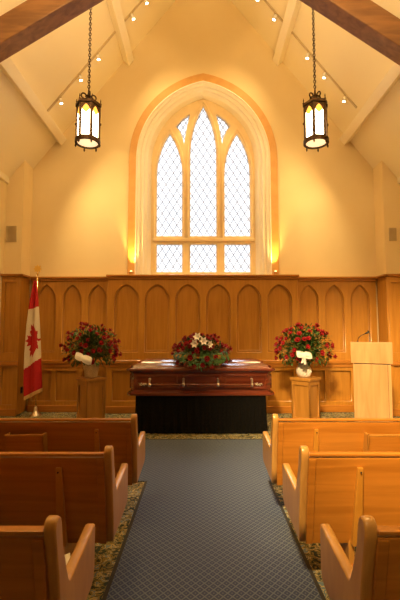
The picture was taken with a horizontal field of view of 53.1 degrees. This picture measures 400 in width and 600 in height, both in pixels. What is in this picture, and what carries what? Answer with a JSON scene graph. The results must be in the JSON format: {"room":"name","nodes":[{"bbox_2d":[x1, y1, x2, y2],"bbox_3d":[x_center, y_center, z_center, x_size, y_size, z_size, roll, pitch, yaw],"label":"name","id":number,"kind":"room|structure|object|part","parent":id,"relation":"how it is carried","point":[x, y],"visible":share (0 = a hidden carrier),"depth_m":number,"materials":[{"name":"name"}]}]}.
{"room":"house of worship","nodes":[
{"label":"house of worship","id":0,"kind":"room"},
{"bbox_2d":[0,179,6,314],"bbox_3d":[-3.841,-0.534,1.997,0.250,4.474,11.900,0,-4,0],"label":"wall","id":1,"kind":"structure","parent":0,"point":[3,186],"depth_m":7.53,"materials":[{"name":"beige paint"}]},
{"bbox_2d":[0,171,8,183],"bbox_3d":[-3.692,-2.739,1.968,0.050,0.118,11.500,0,-4,0],"label":"trim","id":2,"kind":"structure","parent":1,"relation":"attached to","point":[3,176],"depth_m":7.50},
{"bbox_2d":[6,226,16,241],"bbox_3d":[-3.591,-1.258,7.610,0.200,0.310,0.018,0,-4,0],"label":"air vent","id":3,"kind":"object","parent":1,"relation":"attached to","point":[11,231],"visible":1,"depth_m":7.61,"materials":[{"name":"brown metal"}]},
{"bbox_2d":[0,274,30,415],"bbox_3d":[-3.506,0.831,7.571,0.420,2.612,0.455,0,-4,0],"label":"trim","id":4,"kind":"structure","parent":1,"relation":"attached to","point":[15,289],"depth_m":7.45,"materials":[{"name":"brown wood"}]},
{"bbox_3d":[-3.537,2.055,7.293,0.360,0.130,0.030,0,-4,0],"label":"board","id":5,"kind":"part","parent":4,"relation":"part of","materials":[{"name":"brown wood"}]},
{"bbox_3d":[-3.526,1.169,7.357,0.380,0.075,0.040,0,-4,0],"label":"chair rail","id":6,"kind":"part","parent":4,"relation":"part of","materials":[{"name":"brown wood"}]},
{"bbox_3d":[-3.551,0.816,7.422,0.330,2.580,0.035,0,-4,0],"label":"panel frame","id":7,"kind":"part","parent":4,"relation":"part of","materials":[{"name":"brown wood"}]},
{"bbox_3d":[-3.506,-0.454,7.625,0.420,0.042,0.365,0,-4,0],"label":"cap moulding","id":8,"kind":"part","parent":4,"relation":"part of","materials":[{"name":"brown wood"}]},
{"bbox_3d":[-3.372,0.830,7.601,0.030,2.580,0.395,0,-4,0],"label":"reveal panel","id":9,"kind":"part","parent":4,"relation":"part of","materials":[{"name":"brown wood"}]},
{"bbox_2d":[3,161,32,414],"bbox_3d":[-3.551,-0.283,7.745,0.330,4.862,0.400,0,-4,0],"label":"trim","id":10,"kind":"structure","parent":1,"relation":"attached to","point":[19,193],"depth_m":7.68,"materials":[{"name":"beige paint"}]},
{"bbox_2d":[0,0,399,65],"bbox_3d":[0.065,-3.756,5.196,7.563,3.031,0.260,0,-4,0],"label":"beam","id":11,"kind":"structure","parent":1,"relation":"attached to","point":[29,21],"depth_m":5.07,"materials":[{"name":"brown wood"}]},
{"bbox_2d":[0,0,175,177],"bbox_3d":[-2.001,-5.005,2.344,4.132,5.482,12.500,0,-4,0],"label":"ceiling","id":12,"kind":"structure","parent":0,"point":[50,63],"depth_m":7.15,"materials":[{"name":"beige paint"}]},
{"bbox_2d":[75,8,101,151],"bbox_3d":[-1.598,-3.657,5.800,0.378,2.986,0.353,0,-4,-2],"label":"hanging lantern","id":13,"kind":"object","parent":12,"relation":"hanging from","point":[88,110],"visible":0.95,"depth_m":5.63,"materials":[{"name":"brown metal"}]},
{"bbox_3d":[-1.593,-2.533,5.574,0.157,0.510,0.008,0,-4,-2],"label":"frame","id":14,"kind":"part","parent":13,"relation":"part of","materials":[{"name":"brown metal"}]},
{"bbox_3d":[-1.593,-2.526,5.581,0.127,0.457,0.004,0,-4,-2],"label":"glass pane","id":15,"kind":"part","parent":13,"relation":"part of","materials":[{"name":"white glass"}]},
{"bbox_3d":[-1.593,-2.688,5.590,0.112,0.132,0.002,0,-4,-2],"label":"amber glass","id":16,"kind":"part","parent":13,"relation":"part of","materials":[{"name":"yellow glass"}]},
{"bbox_3d":[-1.598,-2.241,5.690,0.290,0.006,0.290,0,-4,-2],"label":"glass","id":17,"kind":"part","parent":13,"relation":"part of","materials":[{"name":"white glass"}]},
{"bbox_3d":[-1.598,-2.906,5.742,0.337,0.220,0.337,0,-4,-2],"label":"crown","id":18,"kind":"part","parent":13,"relation":"part of","materials":[{"name":"brown metal"}]},
{"bbox_3d":[-1.598,-4.043,5.830,0.032,2.101,0.032,-4,-6,43],"label":"chain","id":19,"kind":"part","parent":13,"relation":"part of","materials":[{"name":"brown metal"}]},
{"bbox_3d":[-1.482,-2.521,5.650,0.004,0.457,0.127,-2,-5,28],"label":"glass pane","id":20,"kind":"part","parent":13,"relation":"part of","materials":[{"name":"white glass"}]},
{"bbox_3d":[-1.475,-2.527,5.647,0.008,0.510,0.157,-2,-5,28],"label":"frame","id":21,"kind":"part","parent":13,"relation":"part of","materials":[{"name":"white glass"}]},
{"bbox_2d":[47,0,142,111],"bbox_3d":[-1.497,-5.110,7.467,2.644,3.338,0.036,0,-4,0],"label":"track","id":22,"kind":"object","parent":12,"relation":"attached to","point":[141,1],"visible":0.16,"depth_m":7.41,"materials":[{"name":"beige metal"}]},
{"bbox_2d":[0,411,399,599],"bbox_3d":[0.050,1.807,1.966,8.500,0.200,12.800,0,-4,0],"label":"floor","id":23,"kind":"structure","parent":0,"point":[106,555],"depth_m":3.73,"materials":[{"name":"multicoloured carpet"}]},
{"bbox_2d":[29,265,41,416],"bbox_3d":[-3.005,0.726,7.416,0.209,2.798,0.209,-4,-6,45],"label":"flag pole","id":24,"kind":"object","parent":23,"relation":"on","point":[37,268],"visible":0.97,"depth_m":7.32,"materials":[{"name":"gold metal"}]},
{"bbox_2d":[23,281,41,399],"bbox_3d":[-3.025,0.729,7.311,0.339,2.181,0.074,0,-4,0],"label":"flag","id":25,"kind":"object","parent":24,"relation":"hanging from","point":[32,377],"visible":1,"depth_m":7.30,"materials":[{"name":"red fabric"}]},
{"bbox_2d":[0,515,94,599],"bbox_3d":[-1.907,1.246,1.674,2.785,0.874,0.580,0,-4,0],"label":"pew","id":26,"kind":"object","parent":23,"relation":"on","point":[33,566],"visible":1,"depth_m":1.45,"materials":[{"name":"brown wood"}]},
{"bbox_3d":[-1.907,0.833,1.445,2.697,0.018,0.049,0,-4,0],"label":"rail","id":27,"kind":"part","parent":26,"relation":"part of","materials":[{"name":"brown wood"}]},
{"bbox_3d":[-1.907,1.122,1.483,2.697,0.532,0.148,0,-4,0],"label":"backrest","id":28,"kind":"part","parent":26,"relation":"part of","materials":[{"name":"brown wood"}]},
{"bbox_2d":[65,553,70,564],"bbox_3d":[-0.661,1.220,1.811,0.147,0.022,0.200,2,-5,-20],"label":"booklet","id":29,"kind":"object","parent":26,"relation":"on","point":[67,556],"visible":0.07,"depth_m":1.89,"materials":[{"name":"beige paper"}]},
{"bbox_3d":[-0.538,1.097,1.690,0.046,0.574,0.571,0,-4,0],"label":"panel","id":30,"kind":"part","parent":26,"relation":"part of","materials":[{"name":"brown wood"}]},
{"bbox_2d":[0,445,127,555],"bbox_3d":[-1.907,1.316,2.571,2.785,0.874,0.580,0,-4,0],"label":"pew","id":31,"kind":"object","parent":23,"relation":"on","point":[81,488],"visible":0.85,"depth_m":2.35,"materials":[{"name":"brown wood"}]},
{"bbox_3d":[-1.907,0.903,2.342,2.697,0.018,0.049,0,-4,0],"label":"rail","id":32,"kind":"part","parent":31,"relation":"part of","materials":[{"name":"brown wood"}]},
{"bbox_3d":[-1.907,1.192,2.381,2.697,0.532,0.148,0,-4,0],"label":"backrest","id":33,"kind":"part","parent":31,"relation":"part of","materials":[{"name":"brown wood"}]},
{"bbox_3d":[-0.833,1.550,2.567,0.035,0.405,0.358,0,-4,0],"label":"leg","id":34,"kind":"part","parent":31,"relation":"part of","materials":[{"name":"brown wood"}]},
{"bbox_3d":[-0.538,1.166,2.587,0.046,0.574,0.571,0,-4,0],"label":"panel","id":35,"kind":"part","parent":31,"relation":"part of","materials":[{"name":"brown wood"}]},
{"bbox_2d":[0,414,144,484],"bbox_3d":[-1.907,1.384,3.451,2.785,0.874,0.634,0,-4,0],"label":"pew","id":36,"kind":"object","parent":23,"relation":"on","point":[129,448],"visible":0.62,"depth_m":3.25,"materials":[{"name":"brown wood"}]},
{"bbox_3d":[-1.907,0.973,3.250,2.697,0.018,0.049,0,-4,0],"label":"rail","id":37,"kind":"part","parent":36,"relation":"part of","materials":[{"name":"brown wood"}]},
{"bbox_3d":[-0.538,1.237,3.494,0.046,0.574,0.571,0,-4,0],"label":"panel","id":38,"kind":"part","parent":36,"relation":"part of","materials":[{"name":"brown wood"}]},
{"bbox_2d":[75,376,106,421],"bbox_3d":[-1.774,1.658,6.511,0.366,0.800,0.366,4,-6,-44],"label":"pedestal","id":39,"kind":"object","parent":23,"relation":"on","point":[90,391],"visible":0.69,"depth_m":6.42,"materials":[{"name":"brown wood"}]},
{"bbox_3d":[-1.884,1.625,6.406,0.022,0.650,0.330,4,-6,-44],"label":"frame","id":40,"kind":"part","parent":39,"relation":"part of","materials":[{"name":"brown wood"}]},
{"bbox_2d":[59,321,121,377],"bbox_3d":[-1.788,0.806,6.564,1.045,0.907,0.748,0,-4,0],"label":"flower arrangement","id":41,"kind":"object","parent":39,"relation":"on","point":[90,346],"visible":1,"depth_m":6.45,"materials":[{"name":"red plant"}]},
{"bbox_3d":[-1.784,1.150,6.551,0.272,0.220,0.270,0,-4,0],"label":"pot","id":42,"kind":"part","parent":41,"relation":"part of","materials":[{"name":"beige wicker"}]},
{"bbox_3d":[-1.666,1.625,6.403,0.330,0.650,0.022,4,-6,-44],"label":"frame","id":43,"kind":"part","parent":39,"relation":"part of","materials":[{"name":"brown wood"}]},
{"bbox_2d":[135,396,267,433],"bbox_3d":[0.011,1.758,6.383,2.032,0.558,0.692,0,-4,0],"label":"casket bier","id":44,"kind":"object","parent":23,"relation":"on","point":[155,414],"visible":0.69,"depth_m":6.06,"materials":[{"name":"black fabric"}]},
{"bbox_2d":[126,358,274,395],"bbox_3d":[0.011,1.206,6.393,2.274,0.540,0.810,0,-4,0],"label":"casket","id":45,"kind":"object","parent":44,"relation":"on","point":[148,376],"visible":1,"depth_m":6.10,"materials":[{"name":"brown wood"}]},
{"bbox_3d":[-0.664,1.246,6.100,0.650,0.215,0.020,0,-4,0],"label":"panel","id":46,"kind":"part","parent":45,"relation":"part of","materials":[{"name":"brown wood"}]},
{"bbox_3d":[-0.499,1.026,6.440,1.255,0.175,0.744,0,-4,0],"label":"lid","id":47,"kind":"part","parent":45,"relation":"part of","materials":[{"name":"brown wood"}]},
{"bbox_3d":[0.011,1.246,6.100,0.620,0.215,0.020,0,-4,0],"label":"panel","id":48,"kind":"part","parent":45,"relation":"part of","materials":[{"name":"brown wood"}]},
{"bbox_3d":[0.011,1.435,6.408,2.250,0.085,0.720,0,-4,0],"label":"moulding","id":49,"kind":"part","parent":45,"relation":"part of","materials":[{"name":"brown wood"}]},
{"bbox_2d":[171,332,232,370],"bbox_3d":[0.026,0.807,6.360,1.017,0.582,0.799,0,-4,0],"label":"casket spray","id":50,"kind":"object","parent":45,"relation":"on","point":[203,347],"visible":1,"depth_m":6.16,"materials":[{"name":"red plant"}]},
{"bbox_3d":[0.641,1.026,6.440,1.013,0.175,0.744,0,-4,0],"label":"lid","id":51,"kind":"part","parent":45,"relation":"part of","materials":[{"name":"brown wood"}]},
{"bbox_3d":[0.686,1.246,6.100,0.650,0.215,0.020,0,-4,0],"label":"panel","id":52,"kind":"part","parent":45,"relation":"part of","materials":[{"name":"brown wood"}]},
{"bbox_2d":[102,439,325,599],"bbox_3d":[0.050,1.613,0.833,6.300,0.012,9.810,0,-4,0],"label":"carpet","id":53,"kind":"object","parent":23,"relation":"on","point":[209,521],"visible":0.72,"depth_m":3.06,"materials":[{"name":"grey carpet"}]},
{"bbox_2d":[290,376,321,421],"bbox_3d":[1.721,1.658,6.511,0.366,0.800,0.366,-4,-6,44],"label":"pedestal","id":54,"kind":"object","parent":23,"relation":"on","point":[305,391],"visible":0.78,"depth_m":6.42,"materials":[{"name":"brown wood"}]},
{"bbox_3d":[1.614,1.625,6.403,0.330,0.650,0.022,-4,-6,44],"label":"frame","id":55,"kind":"part","parent":54,"relation":"part of","materials":[{"name":"brown wood"}]},
{"bbox_2d":[274,322,336,376],"bbox_3d":[1.726,0.811,6.566,1.054,0.897,0.728,0,-4,-4],"label":"flower arrangement","id":56,"kind":"object","parent":54,"relation":"on","point":[306,341],"visible":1,"depth_m":6.46,"materials":[{"name":"red plant"}]},
{"bbox_3d":[1.832,1.625,6.406,0.022,0.650,0.330,-4,-6,44],"label":"frame","id":57,"kind":"part","parent":54,"relation":"part of","materials":[{"name":"brown wood"}]},
{"bbox_2d":[263,414,399,484],"bbox_3d":[1.970,1.384,3.451,2.760,0.874,0.634,0,-4,0],"label":"pew","id":58,"kind":"object","parent":23,"relation":"on","point":[286,439],"visible":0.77,"depth_m":3.25,"materials":[{"name":"brown wood"}]},
{"bbox_3d":[0.613,1.237,3.494,0.046,0.574,0.571,0,-4,0],"label":"panel","id":59,"kind":"part","parent":58,"relation":"part of","materials":[{"name":"brown wood"}]},
{"bbox_3d":[1.970,0.973,3.250,2.672,0.018,0.049,0,-4,0],"label":"rail","id":60,"kind":"part","parent":58,"relation":"part of","materials":[{"name":"brown wood"}]},
{"bbox_2d":[282,445,399,562],"bbox_3d":[1.970,1.316,2.571,2.760,0.874,0.580,0,-4,0],"label":"pew","id":61,"kind":"object","parent":23,"relation":"on","point":[335,489],"visible":0.86,"depth_m":2.36,"materials":[{"name":"brown wood"}]},
{"bbox_3d":[0.613,1.166,2.587,0.046,0.574,0.571,0,-4,0],"label":"panel","id":62,"kind":"part","parent":61,"relation":"part of","materials":[{"name":"brown wood"}]},
{"bbox_3d":[0.907,1.550,2.567,0.035,0.405,0.358,0,-4,0],"label":"leg","id":63,"kind":"part","parent":61,"relation":"part of","materials":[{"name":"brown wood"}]},
{"bbox_3d":[1.970,1.192,2.381,2.672,0.532,0.148,0,-4,0],"label":"backrest","id":64,"kind":"part","parent":61,"relation":"part of","materials":[{"name":"brown wood"}]},
{"bbox_3d":[1.970,0.903,2.342,2.672,0.018,0.049,0,-4,0],"label":"rail","id":65,"kind":"part","parent":61,"relation":"part of","materials":[{"name":"brown wood"}]},
{"bbox_2d":[320,515,399,599],"bbox_3d":[1.970,1.246,1.674,2.760,0.874,0.580,0,-4,0],"label":"pew","id":66,"kind":"object","parent":23,"relation":"on","point":[374,574],"visible":1,"depth_m":1.46,"materials":[{"name":"brown wood"}]},
{"bbox_3d":[1.970,1.122,1.483,2.672,0.532,0.148,0,-4,0],"label":"backrest","id":67,"kind":"part","parent":66,"relation":"part of","materials":[{"name":"brown wood"}]},
{"bbox_3d":[1.970,0.833,1.445,2.672,0.018,0.049,0,-4,0],"label":"rail","id":68,"kind":"part","parent":66,"relation":"part of","materials":[{"name":"brown wood"}]},
{"bbox_2d":[350,342,392,421],"bbox_3d":[2.642,1.335,6.118,0.574,1.385,0.475,-2,-5,24],"label":"lectern","id":69,"kind":"object","parent":23,"relation":"on","point":[372,361],"visible":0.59,"depth_m":5.92,"materials":[{"name":"brown wood"}]},
{"bbox_2d":[26,0,378,410],"bbox_3d":[0.065,-2.567,8.373,8.163,9.512,0.500,0,-4,0],"label":"wall","id":70,"kind":"structure","parent":0,"point":[326,214],"depth_m":8.13,"materials":[{"name":"beige paint"}]},
{"bbox_2d":[0,57,66,144],"bbox_3d":[-2.846,-3.733,2.245,0.252,0.248,11.900,0,-4,0],"label":"beam","id":71,"kind":"structure","parent":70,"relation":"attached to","point":[8,67],"depth_m":6.60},
{"bbox_2d":[27,276,107,411],"bbox_3d":[-2.554,0.848,7.783,1.561,2.612,0.150,0,-4,0],"label":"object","id":72,"kind":"structure","parent":70,"relation":"attached to","point":[64,301],"depth_m":7.83,"materials":[{"name":"brown wood"}]},
{"bbox_3d":[-3.014,0.360,7.858,0.366,1.309,0.025,0,-4,0],"label":"panel moulding","id":73,"kind":"part","parent":72,"relation":"part of","materials":[{"name":"brown wood"}]},
{"bbox_3d":[-2.554,2.084,7.668,1.521,0.130,0.032,0,-4,0],"label":"board","id":74,"kind":"part","parent":72,"relation":"part of","materials":[{"name":"brown wood"}]},
{"bbox_3d":[-2.554,-0.411,7.880,1.561,0.087,0.150,0,-4,0],"label":"cap moulding","id":75,"kind":"part","parent":72,"relation":"part of","materials":[{"name":"brown wood"}]},
{"bbox_3d":[-2.511,0.360,7.858,0.366,1.309,0.025,0,-4,0],"label":"panel moulding","id":76,"kind":"part","parent":72,"relation":"part of","materials":[{"name":"brown wood"}]},
{"bbox_3d":[-2.554,1.198,7.729,1.521,0.075,0.047,0,-4,0],"label":"chair rail","id":77,"kind":"part","parent":72,"relation":"part of","materials":[{"name":"brown wood"}]},
{"bbox_3d":[-2.554,1.269,7.736,1.521,0.065,0.022,0,-4,0],"label":"rail moulding","id":78,"kind":"part","parent":72,"relation":"part of","materials":[{"name":"brown wood"}]},
{"bbox_3d":[-2.008,0.360,7.858,0.366,1.309,0.025,0,-4,0],"label":"panel moulding","id":79,"kind":"part","parent":72,"relation":"part of","materials":[{"name":"brown wood"}]},
{"bbox_2d":[106,0,133,65],"bbox_3d":[-1.496,-5.437,2.377,0.252,0.248,11.900,0,-4,0],"label":"beam","id":80,"kind":"structure","parent":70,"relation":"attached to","point":[114,6],"depth_m":7.37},
{"bbox_2d":[105,274,298,412],"bbox_3d":[0.052,0.832,7.724,3.722,2.636,0.270,0,-4,0],"label":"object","id":81,"kind":"structure","parent":70,"relation":"attached to","point":[149,313],"depth_m":7.73,"materials":[{"name":"brown wood"}]},
{"bbox_3d":[-1.421,0.350,7.739,0.468,1.298,0.025,0,-4,0],"label":"panel moulding","id":82,"kind":"part","parent":81,"relation":"part of","materials":[{"name":"brown wood"}]},
{"bbox_3d":[-0.829,0.350,7.739,0.468,1.298,0.025,0,-4,0],"label":"panel moulding","id":83,"kind":"part","parent":81,"relation":"part of","materials":[{"name":"brown wood"}]},
{"bbox_3d":[-0.238,0.350,7.739,0.468,1.298,0.025,0,-4,0],"label":"panel moulding","id":84,"kind":"part","parent":81,"relation":"part of","materials":[{"name":"brown wood"}]},
{"bbox_3d":[0.052,2.074,7.548,3.682,0.130,0.032,0,-4,0],"label":"board","id":85,"kind":"part","parent":81,"relation":"part of","materials":[{"name":"brown wood"}]},
{"bbox_3d":[0.052,1.251,7.617,3.682,0.065,0.022,0,-4,0],"label":"rail moulding","id":86,"kind":"part","parent":81,"relation":"part of","materials":[{"name":"brown wood"}]},
{"bbox_3d":[0.052,-0.439,7.822,3.722,0.087,0.270,0,-4,0],"label":"cap moulding","id":87,"kind":"part","parent":81,"relation":"part of","materials":[{"name":"brown wood"}]},
{"bbox_3d":[0.052,1.180,7.610,3.682,0.075,0.047,0,-4,0],"label":"chair rail","id":88,"kind":"part","parent":81,"relation":"part of","materials":[{"name":"brown wood"}]},
{"bbox_3d":[0.353,0.350,7.739,0.468,1.298,0.025,0,-4,0],"label":"panel moulding","id":89,"kind":"part","parent":81,"relation":"part of","materials":[{"name":"brown wood"}]},
{"bbox_3d":[0.944,0.350,7.739,0.468,1.298,0.025,0,-4,0],"label":"panel moulding","id":90,"kind":"part","parent":81,"relation":"part of","materials":[{"name":"brown wood"}]},
{"bbox_3d":[1.536,0.350,7.739,0.468,1.298,0.025,0,-4,0],"label":"panel moulding","id":91,"kind":"part","parent":81,"relation":"part of","materials":[{"name":"brown wood"}]},
{"bbox_2d":[127,73,278,273],"bbox_3d":[0.065,-2.575,8.108,3.008,4.205,0.070,0,-4,0],"label":"trim","id":92,"kind":"structure","parent":70,"relation":"attached to","point":[199,77],"depth_m":8.10,"materials":[{"name":"orange paint"}]},
{"bbox_2d":[135,81,271,273],"bbox_3d":[0.065,-2.470,8.318,2.720,4.049,0.524,0,-4,0],"label":"window","id":93,"kind":"structure","parent":70,"relation":"in","point":[163,122],"depth_m":8.34,"materials":[{"name":"beige paint"}]},
{"bbox_3d":[-0.643,-2.472,8.406,0.666,2.412,0.050,0,-4,0],"label":"lancet moulding","id":94,"kind":"part","parent":93,"relation":"part of","materials":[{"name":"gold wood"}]},
{"bbox_3d":[0.069,-2.782,8.430,0.684,3.034,0.050,0,-4,0],"label":"lancet moulding","id":95,"kind":"part","parent":93,"relation":"part of","materials":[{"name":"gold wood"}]},
{"bbox_3d":[0.785,-2.472,8.406,0.666,2.412,0.050,0,-4,0],"label":"lancet moulding","id":96,"kind":"part","parent":93,"relation":"part of","materials":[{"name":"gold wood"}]},
{"bbox_2d":[273,0,300,65],"bbox_3d":[1.630,-5.432,2.377,0.252,0.248,11.900,0,-4,0],"label":"beam","id":97,"kind":"structure","parent":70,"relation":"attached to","point":[293,6],"depth_m":7.37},
{"bbox_2d":[297,276,377,411],"bbox_3d":[2.689,0.848,7.783,1.586,2.612,0.150,0,-4,0],"label":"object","id":98,"kind":"structure","parent":70,"relation":"attached to","point":[345,307],"depth_m":7.84,"materials":[{"name":"brown wood"}]},
{"bbox_3d":[2.137,0.360,7.858,0.366,1.309,0.025,0,-4,0],"label":"panel moulding","id":99,"kind":"part","parent":98,"relation":"part of","materials":[{"name":"brown wood"}]},
{"bbox_3d":[2.689,1.198,7.729,1.546,0.075,0.047,0,-4,0],"label":"chair rail","id":100,"kind":"part","parent":98,"relation":"part of","materials":[{"name":"brown wood"}]},
{"bbox_3d":[2.689,1.269,7.736,1.546,0.065,0.022,0,-4,0],"label":"rail moulding","id":101,"kind":"part","parent":98,"relation":"part of","materials":[{"name":"brown wood"}]},
{"bbox_3d":[2.640,0.360,7.858,0.366,1.309,0.025,0,-4,0],"label":"panel moulding","id":102,"kind":"part","parent":98,"relation":"part of","materials":[{"name":"brown wood"}]},
{"bbox_3d":[2.689,2.084,7.668,1.546,0.130,0.032,0,-4,0],"label":"board","id":103,"kind":"part","parent":98,"relation":"part of","materials":[{"name":"brown wood"}]},
{"bbox_3d":[2.689,-0.411,7.880,1.586,0.087,0.150,0,-4,0],"label":"cap moulding","id":104,"kind":"part","parent":98,"relation":"part of","materials":[{"name":"brown wood"}]},
{"bbox_3d":[3.143,0.360,7.858,0.366,1.309,0.025,0,-4,0],"label":"panel moulding","id":105,"kind":"part","parent":98,"relation":"part of","materials":[{"name":"brown wood"}]},
{"bbox_2d":[339,63,399,144],"bbox_3d":[2.970,-3.741,2.246,0.252,0.248,11.900,0,-4,0],"label":"beam","id":106,"kind":"structure","parent":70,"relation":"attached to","point":[392,76],"depth_m":6.73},
{"bbox_2d":[373,161,399,275],"bbox_3d":[3.682,-0.283,7.745,0.330,4.862,0.400,0,-4,0],"label":"pillar","id":107,"kind":"structure","parent":70,"relation":"attached to","point":[386,187],"depth_m":7.68,"materials":[{"name":"beige paint"}]},
{"bbox_2d":[376,274,399,415],"bbox_3d":[3.636,0.831,7.571,0.420,2.612,0.455,0,-4,0],"label":"trim","id":108,"kind":"structure","parent":70,"relation":"attached to","point":[388,285],"depth_m":7.48,"materials":[{"name":"brown wood"}]},
{"bbox_3d":[3.502,0.830,7.601,0.030,2.580,0.395,0,-4,0],"label":"reveal panel","id":109,"kind":"part","parent":108,"relation":"part of","materials":[{"name":"brown wood"}]},
{"bbox_3d":[3.636,-0.454,7.625,0.420,0.042,0.365,0,-4,0],"label":"cap moulding","id":110,"kind":"part","parent":108,"relation":"part of","materials":[{"name":"brown wood"}]},
{"bbox_3d":[3.682,0.816,7.422,0.330,2.580,0.035,0,-4,0],"label":"panel frame","id":111,"kind":"part","parent":108,"relation":"part of","materials":[{"name":"brown wood"}]},
{"bbox_3d":[3.656,1.169,7.357,0.380,0.075,0.040,0,-4,0],"label":"chair rail","id":112,"kind":"part","parent":108,"relation":"part of","materials":[{"name":"brown wood"}]},
{"bbox_3d":[3.667,2.055,7.293,0.360,0.130,0.030,0,-4,0],"label":"board","id":113,"kind":"part","parent":108,"relation":"part of","materials":[{"name":"brown wood"}]},
{"bbox_2d":[389,228,396,240],"bbox_3d":[3.667,-1.248,7.609,0.140,0.252,0.018,0,-4,0],"label":"air vent","id":114,"kind":"object","parent":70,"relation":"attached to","point":[392,231],"visible":1,"depth_m":7.61,"materials":[{"name":"brown metal"}]},
{"bbox_2d":[231,0,399,177],"bbox_3d":[2.131,-5.005,2.344,4.132,5.482,12.500,0,-4,0],"label":"ceiling","id":115,"kind":"structure","parent":0,"point":[356,67],"depth_m":7.24,"materials":[{"name":"beige paint"}]},
{"bbox_2d":[263,0,356,107],"bbox_3d":[1.597,-5.148,7.470,2.584,3.262,0.036,0,-4,0],"label":"track","id":116,"kind":"object","parent":115,"relation":"attached to","point":[265,1],"visible":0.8,"depth_m":7.41,"materials":[{"name":"beige metal"}]},
{"bbox_2d":[302,9,328,151],"bbox_3d":[1.652,-3.705,5.804,0.378,3.082,0.353,0,-4,-5],"label":"hanging lantern","id":117,"kind":"object","parent":115,"relation":"hanging from","point":[315,123],"visible":0.97,"depth_m":5.62,"materials":[{"name":"brown"}]},
{"bbox_3d":[1.538,-2.528,5.633,0.008,0.510,0.157,3,-5,-34],"label":"frame","id":118,"kind":"part","parent":117,"relation":"part of","materials":[{"name":"white glass"}]},
{"bbox_3d":[1.541,-2.684,5.648,0.002,0.132,0.112,3,-5,-34],"label":"amber glass","id":119,"kind":"part","parent":117,"relation":"part of","materials":[{"name":"yellow glass"}]},
{"bbox_3d":[1.544,-2.522,5.637,0.004,0.457,0.127,3,-5,-34],"label":"glass pane","id":120,"kind":"part","parent":117,"relation":"part of","materials":[{"name":"white glass"}]},
{"bbox_3d":[1.652,-4.088,5.833,0.032,2.192,0.032,-4,-6,40],"label":"chain","id":121,"kind":"part","parent":117,"relation":"part of","materials":[{"name":"brown metal"}]},
{"bbox_3d":[1.652,-4.043,5.830,0.045,2.101,0.045,0,-4,-5],"label":"chain","id":122,"kind":"part","parent":117,"relation":"part of","materials":[{"name":"brown metal"}]},
{"bbox_3d":[1.652,-2.906,5.742,0.337,0.220,0.337,0,-4,-5],"label":"crown","id":123,"kind":"part","parent":117,"relation":"part of","materials":[{"name":"brown metal"}]},
{"bbox_3d":[1.652,-2.241,5.690,0.290,0.006,0.290,0,-4,-5],"label":"glass","id":124,"kind":"part","parent":117,"relation":"part of","materials":[{"name":"white glass"}]},
{"bbox_3d":[1.663,-2.688,5.590,0.112,0.132,0.002,0,-4,-5],"label":"amber glass","id":125,"kind":"part","parent":117,"relation":"part of","materials":[{"name":"yellow glass"}]},
{"bbox_3d":[1.663,-2.533,5.574,0.157,0.510,0.008,0,-4,-5],"label":"frame","id":126,"kind":"part","parent":117,"relation":"part of","materials":[{"name":"white glass"}]},
{"bbox_3d":[1.662,-2.526,5.581,0.127,0.457,0.004,0,-4,-5],"label":"glass pane","id":127,"kind":"part","parent":117,"relation":"part of","materials":[{"name":"white glass"}]}
]}

